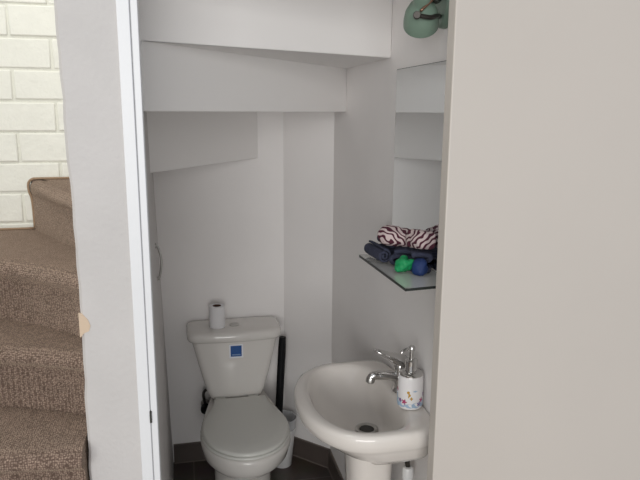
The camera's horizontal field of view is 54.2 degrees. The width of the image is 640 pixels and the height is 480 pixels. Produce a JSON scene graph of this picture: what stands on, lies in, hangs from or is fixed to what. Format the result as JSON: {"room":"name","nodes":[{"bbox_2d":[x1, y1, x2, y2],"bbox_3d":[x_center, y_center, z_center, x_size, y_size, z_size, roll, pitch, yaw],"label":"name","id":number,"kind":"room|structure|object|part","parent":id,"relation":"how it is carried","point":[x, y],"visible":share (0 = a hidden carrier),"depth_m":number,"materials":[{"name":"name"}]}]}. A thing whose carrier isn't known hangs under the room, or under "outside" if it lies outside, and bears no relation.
{"room":"hallway","nodes":[
{"label":"hallway","id":0,"kind":"room"},
{"bbox_2d":[0,0,68,227],"bbox_3d":[-1.234,-0.018,2.087,1.070,2.621,0.106,-2,12,-12],"label":"wall","id":1,"kind":"structure","parent":0,"point":[32,136],"depth_m":2.01,"materials":[{"name":"white brick"}]},
{"bbox_2d":[54,0,173,479],"bbox_3d":[-0.616,-0.016,2.102,0.155,2.620,1.542,-2,12,-12],"label":"wall","id":2,"kind":"structure","parent":0,"point":[86,30],"depth_m":1.34,"materials":[{"name":"paint"}]},
{"bbox_2d":[155,243,162,280],"bbox_3d":[-0.589,0.082,2.291,0.024,0.144,0.020,-2,12,-12],"label":"door handle","id":3,"kind":"object","parent":2,"relation":"attached to","point":[156,245],"visible":0.96,"depth_m":2.29,"materials":[{"name":"silver metal"}]},
{"bbox_2d":[147,111,257,172],"bbox_3d":[-0.453,-0.694,2.455,0.487,0.794,0.664,-2,12,-12],"label":"step","id":4,"kind":"structure","parent":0,"point":[176,140],"depth_m":2.44,"materials":[{"name":"white paint"}]},
{"bbox_2d":[153,112,283,460],"bbox_3d":[-0.556,-0.189,2.937,0.762,2.620,0.100,-2,12,-12],"label":"wall","id":5,"kind":"structure","parent":0,"point":[220,227],"depth_m":2.96,"materials":[{"name":"white paint"}]},
{"bbox_2d":[173,441,205,463],"bbox_3d":[-0.454,1.052,3.161,0.557,0.100,0.014,-2,12,-12],"label":"baseboard","id":6,"kind":"structure","parent":5,"relation":"attached to","point":[191,451],"depth_m":3.11,"materials":[{"name":"brown tile"}]},
{"bbox_2d":[201,389,208,413],"bbox_3d":[-0.550,0.765,3.035,0.062,0.148,0.097,-2,12,-12],"label":"angle valve","id":7,"kind":"object","parent":5,"relation":"attached to","point":[204,403],"visible":0.81,"depth_m":3.02,"materials":[{"name":"black metal"}]},
{"bbox_3d":[-0.554,0.818,3.029,0.048,0.047,0.038,-2,12,-12],"label":"knob","id":8,"kind":"part","parent":7,"relation":"part of","materials":[{"name":"black plastic"}]},
{"bbox_2d":[140,41,346,111],"bbox_3d":[-0.296,-0.741,2.160,0.487,0.580,1.354,5,13,22],"label":"step","id":9,"kind":"structure","parent":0,"point":[175,78],"depth_m":1.87,"materials":[{"name":"white paint"}]},
{"bbox_2d":[174,455,331,479],"bbox_3d":[-0.167,1.270,2.517,0.960,0.060,1.625,-2,12,-12],"label":"floor","id":10,"kind":"structure","parent":0,"point":[299,469],"depth_m":3.04,"materials":[{"name":"tile"}]},
{"bbox_2d":[187,316,290,479],"bbox_3d":[-0.350,0.811,2.744,0.432,0.744,0.714,-2,12,-12],"label":"toilet","id":11,"kind":"object","parent":10,"relation":"on","point":[244,435],"visible":1,"depth_m":2.80,"materials":[{"name":"white ceramic"}]},
{"bbox_2d":[209,303,224,328],"bbox_3d":[-0.475,0.351,2.886,0.072,0.101,0.072,-2,12,-12],"label":"toilet roll","id":12,"kind":"object","parent":11,"relation":"on","point":[216,310],"visible":1,"depth_m":2.86,"materials":[{"name":"white paper"}]},
{"bbox_3d":[-0.401,0.422,2.917,0.432,0.049,0.204,-2,12,-12],"label":"cistern lid","id":13,"kind":"part","parent":11,"relation":"part of","materials":[{"name":"white ceramic"}]},
{"bbox_2d":[231,345,241,356],"bbox_3d":[-0.382,0.506,2.851,0.050,0.051,0.006,-2,12,-12],"label":"sticker","id":14,"kind":"object","parent":11,"relation":"on","point":[236,350],"depth_m":2.85,"materials":[{"name":"blue paper"}]},
{"bbox_3d":[-0.317,0.792,2.647,0.369,0.012,0.511,-2,12,-12],"label":"seat","id":15,"kind":"part","parent":11,"relation":"part of","materials":[{"name":"white plastic"}]},
{"bbox_3d":[-0.316,0.775,2.639,0.360,0.020,0.499,-2,12,-12],"label":"seat lid","id":16,"kind":"part","parent":11,"relation":"part of","materials":[{"name":"white plastic"}]},
{"bbox_3d":[-0.338,0.978,2.777,0.376,0.404,0.706,-2,12,-12],"label":"bowl","id":17,"kind":"part","parent":11,"relation":"part of","materials":[{"name":"white ceramic"}]},
{"bbox_2d":[277,410,296,467],"bbox_3d":[-0.186,0.990,3.089,0.140,0.255,0.140,-2,12,-12],"label":"waste bin","id":18,"kind":"object","parent":10,"relation":"on","point":[290,416],"visible":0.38,"depth_m":3.07,"materials":[{"name":"white plastic"}]},
{"bbox_2d":[275,336,285,413],"bbox_3d":[-0.200,0.786,3.057,0.048,0.646,0.085,8,14,32],"label":"toilet brush","id":19,"kind":"object","parent":18,"relation":"in","point":[282,339],"visible":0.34,"depth_m":3.02,"materials":[{"name":"black plastic"}]},
{"bbox_2d":[294,360,429,479],"bbox_3d":[0.100,0.900,1.968,0.354,0.892,0.514,-2,12,-12],"label":"basin","id":20,"kind":"object","parent":10,"relation":"on","point":[364,421],"visible":0.95,"depth_m":1.88,"materials":[{"name":"white ceramic"}]},
{"bbox_2d":[366,348,407,392],"bbox_3d":[0.205,0.391,1.885,0.137,0.140,0.050,-2,12,-12],"label":"mixer tap","id":21,"kind":"object","parent":20,"relation":"on","point":[398,359],"visible":0.85,"depth_m":1.87,"materials":[{"name":"silver metal"}]},
{"bbox_3d":[0.193,0.413,1.887,0.103,0.041,0.030,-2,12,-12],"label":"spout","id":22,"kind":"part","parent":21,"relation":"part of","materials":[{"name":"silver metal"}]},
{"bbox_3d":[0.217,0.357,1.880,0.112,0.072,0.046,-2,12,-12],"label":"lever","id":23,"kind":"part","parent":21,"relation":"part of","materials":[{"name":"silver metal"}]},
{"bbox_2d":[402,461,413,479],"bbox_3d":[0.270,0.681,1.861,0.050,0.171,0.034,-2,12,-12],"label":"trap","id":24,"kind":"object","parent":20,"relation":"attached to","point":[407,469],"visible":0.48,"depth_m":1.85,"materials":[{"name":"white plastic"}]},
{"bbox_2d":[397,345,423,409],"bbox_3d":[0.260,0.389,1.790,0.074,0.184,0.074,-2,12,-12],"label":"soap dispenser","id":25,"kind":"object","parent":20,"relation":"on","point":[410,377],"visible":1,"depth_m":1.77,"materials":[{"name":"white ceramic"}]},
{"bbox_2d":[138,0,391,68],"bbox_3d":[-0.022,-0.768,1.884,0.372,0.410,1.158,7,14,29],"label":"step","id":26,"kind":"structure","parent":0,"point":[346,34],"depth_m":1.76,"materials":[{"name":"white paint"}]},
{"bbox_2d":[283,112,333,448],"bbox_3d":[-0.014,-0.189,2.954,0.305,2.620,0.300,-2,12,-12],"label":"wall","id":27,"kind":"structure","parent":0,"point":[308,137],"depth_m":2.93,"materials":[{"name":"white paint"}]},
{"bbox_2d":[292,436,328,467],"bbox_3d":[-0.070,1.058,3.145,0.279,0.100,0.014,8,14,33],"label":"baseboard","id":28,"kind":"structure","parent":27,"relation":"attached to","point":[317,454],"depth_m":3.12,"materials":[{"name":"brown tile"}]},
{"bbox_2d":[330,0,447,479],"bbox_3d":[0.256,-0.028,2.192,0.110,2.620,1.337,-2,12,-12],"label":"wall","id":29,"kind":"structure","parent":0,"point":[370,311],"depth_m":2.23,"materials":[{"name":"white paint"}]},
{"bbox_2d":[328,449,343,479],"bbox_3d":[0.180,1.203,2.460,0.014,0.100,1.285,-2,12,-12],"label":"baseboard","id":30,"kind":"structure","parent":29,"relation":"attached to","point":[333,468],"depth_m":2.97,"materials":[{"name":"brown tile"}]},
{"bbox_2d":[359,254,435,290],"bbox_3d":[0.230,0.087,1.712,0.149,0.016,0.373,-2,12,-12],"label":"glass shelf","id":31,"kind":"object","parent":29,"relation":"attached to","point":[407,281],"visible":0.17,"depth_m":1.63,"materials":[{"name":"clear glass"}]},
{"bbox_2d":[364,240,390,261],"bbox_3d":[0.166,0.032,1.807,0.039,0.043,0.120,-3,12,-17],"label":"cloth","id":32,"kind":"object","parent":31,"relation":"on","point":[379,252],"visible":0.97,"depth_m":1.77,"materials":[{"name":"fabric"}]},
{"bbox_2d":[377,237,394,251],"bbox_3d":[0.213,0.014,1.846,0.078,0.068,0.091,-3,12,-14],"label":"folded towel","id":33,"kind":"object","parent":31,"relation":"on","point":[391,248],"visible":0.07,"depth_m":1.81,"materials":[{"name":"black fabric"}]},
{"bbox_2d":[389,246,414,264],"bbox_3d":[0.244,0.043,1.763,0.095,0.048,0.081,3,12,11],"label":"folded towel","id":34,"kind":"object","parent":31,"relation":"on","point":[399,251],"visible":0.44,"depth_m":1.73,"materials":[{"name":"fabric"}]},
{"bbox_2d":[377,225,409,246],"bbox_3d":[0.213,-0.012,1.769,0.102,0.061,0.081,2,12,6],"label":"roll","id":35,"kind":"object","parent":34,"relation":"on","point":[390,235],"visible":0.78,"depth_m":1.74,"materials":[{"name":"fabric"}]},
{"bbox_2d":[394,255,413,271],"bbox_3d":[0.226,0.064,1.674,0.057,0.044,0.053,-2,12,-12],"label":"sponge","id":36,"kind":"object","parent":31,"relation":"on","point":[403,264],"visible":0.98,"depth_m":1.66,"materials":[{"name":"green"}]},
{"bbox_2d":[412,258,427,275],"bbox_3d":[0.263,0.070,1.649,0.045,0.044,0.043,10,15,39],"label":"sponge","id":37,"kind":"object","parent":31,"relation":"on","point":[419,265],"visible":1,"depth_m":1.63,"materials":[{"name":"blue"}]},
{"bbox_2d":[408,249,432,272],"bbox_3d":[0.268,0.055,1.687,0.071,0.056,0.056,2,12,7],"label":"folded towel","id":38,"kind":"object","parent":31,"relation":"on","point":[427,255],"visible":0.62,"depth_m":1.66,"materials":[{"name":"fabric"}]},
{"bbox_2d":[405,229,435,249],"bbox_3d":[0.271,-0.001,1.683,0.063,0.057,0.095,-5,13,-24],"label":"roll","id":39,"kind":"object","parent":38,"relation":"on","point":[415,238],"visible":1,"depth_m":1.65,"materials":[{"name":"fabric"}]},
{"bbox_2d":[392,61,445,270],"bbox_3d":[0.285,-0.211,1.746,0.006,0.540,0.465,-2,12,-12],"label":"wall mirror","id":40,"kind":"object","parent":29,"relation":"attached to","point":[420,89],"visible":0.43,"depth_m":1.75,"materials":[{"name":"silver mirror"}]},
{"bbox_2d":[403,0,448,37],"bbox_3d":[0.261,-0.561,1.515,0.126,0.144,0.173,-2,12,-12],"label":"wall lamp","id":41,"kind":"object","parent":29,"relation":"attached to","point":[422,18],"visible":1,"depth_m":1.48,"materials":[{"name":"green metal"}]},
{"bbox_3d":[0.254,-0.567,1.444,0.048,0.079,0.010,-2,12,-12],"label":"pivot rod","id":42,"kind":"part","parent":41,"relation":"part of","materials":[{"name":"orange metal"}]},
{"bbox_3d":[0.265,-0.551,1.480,0.037,0.067,0.140,9,15,37],"label":"arm","id":43,"kind":"part","parent":41,"relation":"part of","materials":[{"name":"brown metal"}]},
{"bbox_3d":[0.304,-0.584,1.551,0.026,0.114,0.114,-2,12,-12],"label":"wall plate","id":44,"kind":"part","parent":41,"relation":"part of","materials":[{"name":"green ceramic"}]},
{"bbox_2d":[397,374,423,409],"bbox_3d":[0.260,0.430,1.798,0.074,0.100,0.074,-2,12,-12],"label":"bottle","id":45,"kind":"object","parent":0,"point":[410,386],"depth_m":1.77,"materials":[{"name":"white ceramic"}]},
{"bbox_3d":[0.160,1.716,0.383,3.050,0.060,2.775,-2,12,-12],"label":"floor","id":46,"kind":"structure","parent":0,"visible":0},
{"bbox_2d":[0,177,89,479],"bbox_3d":[-1.023,0.732,1.229,1.063,1.503,1.923,-2,12,-12],"label":"staircase","id":47,"kind":"structure","parent":46,"relation":"on","point":[44,435],"depth_m":1.56,"materials":[{"name":"brown carpet"}]},
{"bbox_3d":[0.467,0.095,1.609,1.818,2.620,0.109,-2,12,-12],"label":"wall","id":48,"kind":"structure","parent":0,"visible":0},
{"bbox_2d":[116,0,160,479],"bbox_3d":[-0.397,0.412,1.450,0.041,2.050,0.043,-2,12,-12],"label":"door frame","id":49,"kind":"structure","parent":48,"relation":"attached to","point":[127,11],"depth_m":1.34,"materials":[{"name":"white paint"}]},
{"bbox_2d":[427,0,639,479],"bbox_3d":[0.598,0.389,1.621,0.648,2.018,0.040,-2,12,-12],"label":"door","id":50,"kind":"structure","parent":48,"relation":"in","point":[536,357],"depth_m":1.51,"materials":[{"name":"beige paint"}]}
]}

